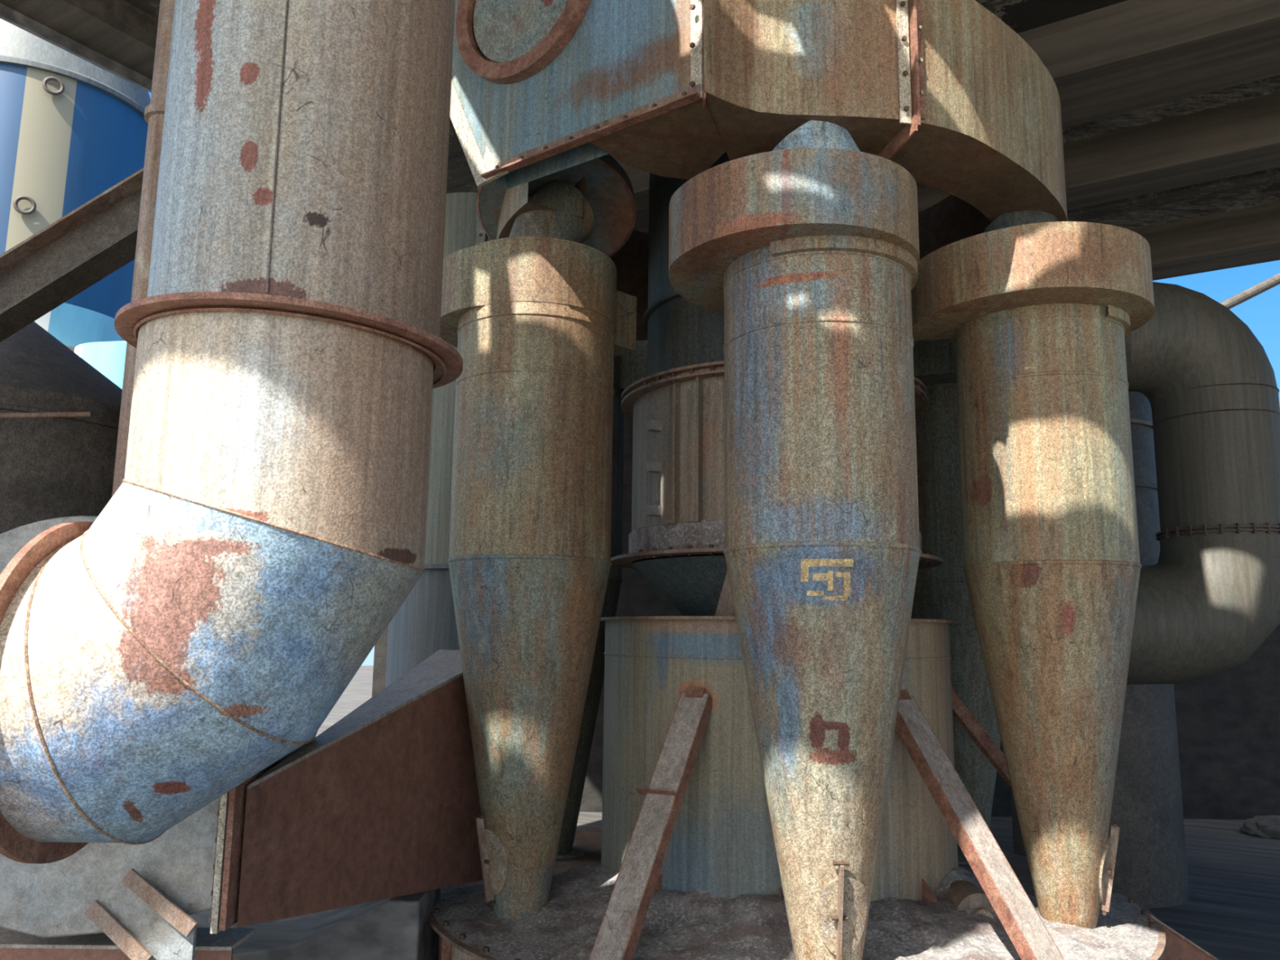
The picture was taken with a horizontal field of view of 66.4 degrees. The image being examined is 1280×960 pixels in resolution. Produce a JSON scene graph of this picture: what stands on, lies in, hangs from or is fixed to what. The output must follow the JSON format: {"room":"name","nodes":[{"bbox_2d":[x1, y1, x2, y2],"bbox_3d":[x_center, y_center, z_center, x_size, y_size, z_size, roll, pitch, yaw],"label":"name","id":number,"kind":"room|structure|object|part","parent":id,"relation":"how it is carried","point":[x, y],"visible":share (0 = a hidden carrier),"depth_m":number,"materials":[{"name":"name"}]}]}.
{"room":"industrial plant","nodes":[
{"label":"industrial plant","id":0,"kind":"room"},
{"bbox_2d":[124,0,1279,234],"bbox_3d":[4.114,-3.779,2.193,22.796,0.050,14.997,-5,-11,32],"label":"ceiling","id":1,"kind":"structure","parent":0,"point":[1020,15],"depth_m":7.78,"materials":[{"name":"metal"}]},
{"bbox_2d":[0,3,152,93],"bbox_3d":[-5.393,-3.556,4.114,0.100,0.600,8.098,-5,-11,32],"label":"trim","id":2,"kind":"structure","parent":1,"relation":"attached to","point":[8,15],"depth_m":6.52,"materials":[{"name":"metal"}]},
{"bbox_2d":[0,0,158,79],"bbox_3d":[-5.196,-3.465,3.973,0.370,0.220,8.098,-5,-11,32],"label":"trim","id":3,"kind":"structure","parent":1,"relation":"attached to","point":[117,30],"depth_m":6.43,"materials":[{"name":"metal"}]},
{"bbox_2d":[0,0,462,863],"bbox_3d":[-1.083,-1.263,3.117,1.095,4.725,0.990,1,-9,0],"label":"pipe","id":4,"kind":"object","parent":1,"relation":"hanging from","point":[264,529],"visible":1,"depth_m":2.60,"materials":[{"name":"beige metal"}]},
{"bbox_2d":[611,0,1279,232],"bbox_3d":[6.929,-3.173,4.353,20.416,0.400,0.720,-5,-11,32],"label":"ceiling beam","id":5,"kind":"structure","parent":1,"relation":"attached to","point":[1130,55],"depth_m":6.38,"materials":[{"name":"metal"}]},
{"bbox_2d":[915,92,1279,213],"bbox_3d":[7.803,-2.945,5.715,20.416,0.400,0.450,-5,-11,32],"label":"ceiling beam","id":6,"kind":"structure","parent":1,"relation":"attached to","point":[1239,138],"depth_m":7.77,"materials":[{"name":"metal"}]},
{"bbox_2d":[1066,167,1279,222],"bbox_3d":[8.285,-2.918,6.481,20.416,0.200,0.250,-5,-11,32],"label":"trim","id":7,"kind":"structure","parent":1,"relation":"attached to","point":[1269,176],"depth_m":8.64,"materials":[{"name":"metal"}]},
{"bbox_2d":[1131,201,1279,280],"bbox_3d":[8.992,-2.634,7.570,20.416,0.400,0.500,-5,-11,32],"label":"steel beam","id":8,"kind":"structure","parent":1,"relation":"attached to","point":[1248,236],"depth_m":9.49,"materials":[{"name":"metal"}]},
{"bbox_2d":[188,665,1279,959],"bbox_3d":[-0.073,6.336,27.545,120.000,0.001,63.600,1,-9,0],"label":"floor","id":9,"kind":"structure","parent":0,"point":[1232,910],"depth_m":7.84,"materials":[{"name":"grey concrete"}]},
{"bbox_2d":[0,321,122,533],"bbox_3d":[-3.530,0.879,5.170,1.750,3.620,1.750,1,-9,0],"label":"hopper","id":10,"kind":"object","parent":9,"relation":"on","point":[51,468],"depth_m":4.83,"materials":[{"name":"metal"}]},
{"bbox_2d":[0,412,90,417],"bbox_3d":[-3.191,-0.298,4.564,1.107,0.124,0.211,2,-9,-6],"label":"conduit","id":11,"kind":"object","parent":10,"relation":"attached to","point":[37,415],"visible":1,"depth_m":4.60,"materials":[{"name":"brown metal"}]},
{"bbox_2d":[0,168,143,342],"bbox_3d":[-3.086,0.522,4.255,1.800,4.095,0.180,1,-9,0],"label":"brace","id":12,"kind":"object","parent":9,"relation":"on","point":[65,258],"visible":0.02,"depth_m":4.50,"materials":[{"name":"brown metal"}]},
{"bbox_2d":[0,18,150,351],"bbox_3d":[-7.581,-1.659,12.000,2.840,10.700,2.840,1,-9,0],"label":"silo","id":13,"kind":"object","parent":9,"relation":"on","point":[72,129],"visible":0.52,"depth_m":11.38,"materials":[{"name":"paint"}]},
{"bbox_2d":[74,341,126,389],"bbox_3d":[-5.362,0.977,9.961,1.100,4.900,1.100,1,-9,0],"label":"tank","id":14,"kind":"object","parent":9,"relation":"on","point":[108,358],"visible":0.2,"depth_m":9.77,"materials":[{"name":"metal"}]},
{"bbox_2d":[0,927,256,959],"bbox_3d":[-2.224,2.027,3.418,1.620,0.828,0.220,1,-9,0],"label":"beam","id":15,"kind":"structure","parent":9,"relation":"on","point":[14,945],"depth_m":3.38,"materials":[{"name":"brown metal"}]},
{"bbox_2d":[111,0,175,497],"bbox_3d":[-2.080,-0.468,4.122,0.200,5.980,0.200,-7,-12,39],"label":"drain pipe","id":16,"kind":"object","parent":9,"relation":"on","point":[154,113],"visible":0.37,"depth_m":4.16,"materials":[{"name":"brown metal"}]},
{"bbox_2d":[232,888,440,959],"bbox_3d":[-1.516,2.296,4.639,1.020,0.700,0.507,1,-9,0],"label":"concrete plinth","id":17,"kind":"object","parent":9,"relation":"on","point":[398,927],"visible":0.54,"depth_m":4.44,"materials":[{"name":"concrete"}]},
{"bbox_2d":[236,649,483,927],"bbox_3d":[-1.073,1.366,4.398,0.436,1.160,2.140,-1,-9,8],"label":"chute","id":18,"kind":"object","parent":9,"relation":"on","point":[384,802],"visible":0.78,"depth_m":4.11,"materials":[{"name":"brown metal"}]},
{"bbox_2d":[0,515,315,959],"bbox_3d":[-1.991,0.907,3.641,1.410,1.494,0.656,1,-9,0],"label":"fan","id":19,"kind":"object","parent":18,"relation":"attached to","point":[143,897],"visible":0.22,"depth_m":3.30,"materials":[{"name":"grey metal"}]},
{"bbox_3d":[-1.069,1.018,4.454,0.436,0.455,2.140,-1,-9,8],"label":"plate","id":20,"kind":"part","parent":18,"relation":"part of","materials":[{"name":"brown metal"}]},
{"bbox_2d":[385,192,490,687],"bbox_3d":[-1.405,0.459,8.026,1.280,5.400,1.280,1,-9,0],"label":"pillar","id":21,"kind":"structure","parent":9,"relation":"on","point":[424,624],"depth_m":7.45,"materials":[{"name":"paint"}]},
{"bbox_2d":[475,186,491,244],"bbox_3d":[-0.900,0.311,5.803,0.272,5.000,0.078,1,-9,0],"label":"post","id":22,"kind":"object","parent":9,"relation":"on","point":[481,236],"visible":0.12,"depth_m":6.06,"materials":[{"name":"grey metal"}]},
{"bbox_2d":[427,828,1166,959],"bbox_3d":[0.727,2.462,5.213,3.700,0.603,3.700,1,-9,0],"label":"platform","id":23,"kind":"object","parent":9,"relation":"on","point":[450,948],"visible":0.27,"depth_m":5.23,"materials":[{"name":"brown metal"}]},
{"bbox_3d":[-1.031,2.412,4.904,0.045,0.563,0.050,2,-9,-10],"label":"skirt post","id":24,"kind":"part","parent":23,"relation":"part of","materials":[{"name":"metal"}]},
{"bbox_3d":[-0.903,2.348,4.493,0.045,0.563,0.050,5,-10,-24],"label":"skirt post","id":25,"kind":"part","parent":23,"relation":"part of","materials":[{"name":"metal"}]},
{"bbox_2d":[440,236,636,925],"bbox_3d":[-0.599,0.497,5.000,0.982,3.217,1.050,-2,-9,14],"label":"cyclone separator","id":26,"kind":"object","parent":23,"relation":"on","point":[538,326],"visible":0.96,"depth_m":4.60,"materials":[{"name":"brown metal"}]},
{"bbox_3d":[-0.529,-1.105,5.118,0.808,0.015,0.808,1,-9,0],"label":"plate","id":27,"kind":"part","parent":26,"relation":"part of","materials":[{"name":"brown metal"}]},
{"bbox_2d":[509,179,594,243],"bbox_3d":[-0.495,-1.348,5.167,0.503,0.485,0.500,1,-9,0],"label":"outlet elbow","id":28,"kind":"object","parent":26,"relation":"on","point":[561,196],"visible":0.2,"depth_m":5.05,"materials":[{"name":"paint"}]},
{"bbox_2d":[555,340,647,860],"bbox_3d":[-0.444,0.587,6.369,1.146,3.475,1.051,1,-9,0],"label":"cyclone separator","id":29,"kind":"object","parent":23,"relation":"on","point":[630,367],"visible":0.14,"depth_m":6.08,"materials":[{"name":"green paint"}]},
{"bbox_2d":[588,687,712,959],"bbox_3d":[0.046,1.468,4.197,0.190,1.106,0.867,-5,-10,30],"label":"diagonal brace","id":30,"kind":"object","parent":23,"relation":"on","point":[620,927],"visible":1,"depth_m":4.14,"materials":[{"name":"metal"}]},
{"bbox_2d":[431,863,1158,959],"bbox_3d":[0.733,1.932,4.359,3.638,0.212,1.787,1,-9,0],"label":"heap","id":31,"kind":"object","parent":23,"relation":"on","point":[698,924],"visible":0.61,"depth_m":4.26,"materials":[{"name":"beige sand"}]},
{"bbox_2d":[668,147,921,959],"bbox_3d":[0.630,0.362,4.073,1.120,3.217,1.005,-7,-12,41],"label":"cyclone separator","id":32,"kind":"object","parent":23,"relation":"on","point":[809,257],"visible":1,"depth_m":3.81,"materials":[{"name":"brown metal"}]},
{"bbox_2d":[772,120,860,151],"bbox_3d":[0.785,-1.379,4.276,0.444,0.397,0.369,1,-9,0],"label":"outlet elbow","id":33,"kind":"object","parent":32,"relation":"on","point":[812,134],"visible":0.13,"depth_m":4.11,"materials":[{"name":"blue paint"}]},
{"bbox_2d":[600,616,995,918],"bbox_3d":[0.738,1.499,5.352,1.970,1.450,1.999,1,-9,0],"label":"drum","id":34,"kind":"object","parent":23,"relation":"on","point":[722,844],"visible":0.59,"depth_m":4.60,"materials":[{"name":"paint"}]},
{"bbox_2d":[610,359,942,616],"bbox_3d":[0.753,0.143,5.584,1.840,1.300,1.840,1,-9,0],"label":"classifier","id":35,"kind":"object","parent":34,"relation":"on","point":[677,537],"visible":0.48,"depth_m":5.04,"materials":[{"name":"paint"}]},
{"bbox_2d":[642,151,728,376],"bbox_3d":[0.776,-1.806,5.896,1.500,2.650,1.500,1,-9,0],"label":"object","id":36,"kind":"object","parent":35,"relation":"on","point":[680,332],"depth_m":5.39,"materials":[{"name":"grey metal"}]},
{"bbox_2d":[911,338,1000,865],"bbox_3d":[2.057,0.586,6.181,1.076,3.475,1.104,1,-9,0],"label":"cyclone separator","id":37,"kind":"object","parent":23,"relation":"on","point":[941,592],"visible":0.19,"depth_m":5.92,"materials":[{"name":"green paint"}]},
{"bbox_2d":[449,0,1067,340],"bbox_3d":[0.703,-1.907,5.797,3.235,1.445,3.490,-6,-11,36],"label":"duct","id":38,"kind":"object","parent":37,"relation":"attached to","point":[944,91],"visible":0.65,"depth_m":4.32,"materials":[{"name":"brown metal"}]},
{"bbox_3d":[-0.693,-1.508,4.641,0.190,0.190,0.020,-6,-11,36],"label":"corner plate","id":39,"kind":"part","parent":38,"relation":"part of","materials":[{"name":"white metal"}]},
{"bbox_2d":[476,154,635,257],"bbox_3d":[-0.453,-1.493,5.338,0.864,0.439,0.821,1,-9,0],"label":"flange","id":40,"kind":"object","parent":38,"relation":"attached to","point":[608,190],"visible":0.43,"depth_m":5.27,"materials":[{"name":"paint"}]},
{"bbox_3d":[0.192,-1.485,4.342,0.617,0.010,0.599,-7,-12,39],"label":"plate","id":41,"kind":"part","parent":38,"relation":"part of","materials":[{"name":"brown metal"}]},
{"bbox_3d":[0.827,-1.559,5.953,3.235,0.680,3.001,-4,-10,25],"label":"plate","id":42,"kind":"part","parent":38,"relation":"part of","materials":[{"name":"brown metal"}]},
{"bbox_3d":[0.704,-2.157,4.348,0.884,1.350,0.696,1,-9,0],"label":"plate","id":43,"kind":"part","parent":38,"relation":"part of","materials":[{"name":"brown metal"}]},
{"bbox_2d":[895,689,1064,959],"bbox_3d":[1.413,1.483,4.188,0.148,1.106,0.867,6,-10,-30],"label":"diagonal brace","id":44,"kind":"object","parent":23,"relation":"on","point":[1032,940],"visible":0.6,"depth_m":4.13,"materials":[{"name":"metal"}]},
{"bbox_2d":[951,686,1012,789],"bbox_3d":[2.085,1.675,5.341,0.867,1.106,0.108,1,-9,0],"label":"diagonal brace","id":45,"kind":"object","parent":23,"relation":"on","point":[961,713],"visible":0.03,"depth_m":5.34,"materials":[{"name":"metal"}]},
{"bbox_2d":[911,221,1155,936],"bbox_3d":[1.944,0.480,4.713,1.146,3.217,1.051,1,-9,0],"label":"cyclone separator","id":46,"kind":"object","parent":23,"relation":"on","point":[1038,317],"visible":0.93,"depth_m":4.53,"materials":[{"name":"brown metal"}]},
{"bbox_2d":[982,210,1057,233],"bbox_3d":[1.995,-1.248,5.105,0.421,0.325,0.414,1,-9,0],"label":"outlet elbow","id":47,"kind":"object","parent":46,"relation":"on","point":[1024,217],"visible":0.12,"depth_m":4.95,"materials":[{"name":"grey metal"}]},
{"bbox_2d":[1010,391,1189,908],"bbox_3d":[3.640,0.879,8.069,1.300,4.700,1.300,-8,-13,44],"label":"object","id":48,"kind":"object","parent":9,"relation":"on","point":[1150,868],"visible":0.16,"depth_m":7.28,"materials":[{"name":"metal"}]},
{"bbox_2d":[1145,911,1219,959],"bbox_3d":[2.603,2.382,4.628,0.346,0.620,0.052,0,-9,5],"label":"steel plate","id":49,"kind":"object","parent":9,"relation":"on","point":[1178,947],"visible":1,"depth_m":4.65,"materials":[{"name":"brown metal"}]},
{"bbox_2d":[1124,281,1279,684],"bbox_3d":[3.525,0.009,6.663,1.581,2.740,0.965,1,-9,0],"label":"pipe","id":50,"kind":"object","parent":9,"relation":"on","point":[1211,598],"visible":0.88,"depth_m":6.28,"materials":[{"name":"metal"}]},
{"bbox_2d":[1219,272,1279,309],"bbox_3d":[9.699,0.145,14.173,3.200,8.217,0.200,1,-9,0],"label":"pipe","id":51,"kind":"object","parent":9,"relation":"on","point":[1273,281],"visible":0.02,"depth_m":14.59,"materials":[{"name":"metal"}]},
{"bbox_2d":[1240,814,1279,839],"bbox_3d":[6.465,3.484,9.883,0.721,0.193,0.566,1,-9,0],"label":"rubble heap","id":52,"kind":"object","parent":9,"relation":"on","point":[1261,826],"visible":1,"depth_m":9.80,"materials":[{"name":"grey stone"}]},
{"bbox_2d":[371,340,1279,819],"bbox_3d":[8.361,0.797,11.332,22.660,6.000,0.300,1,-9,0],"label":"wall","id":53,"kind":"structure","parent":0,"point":[1228,722],"depth_m":10.86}
]}

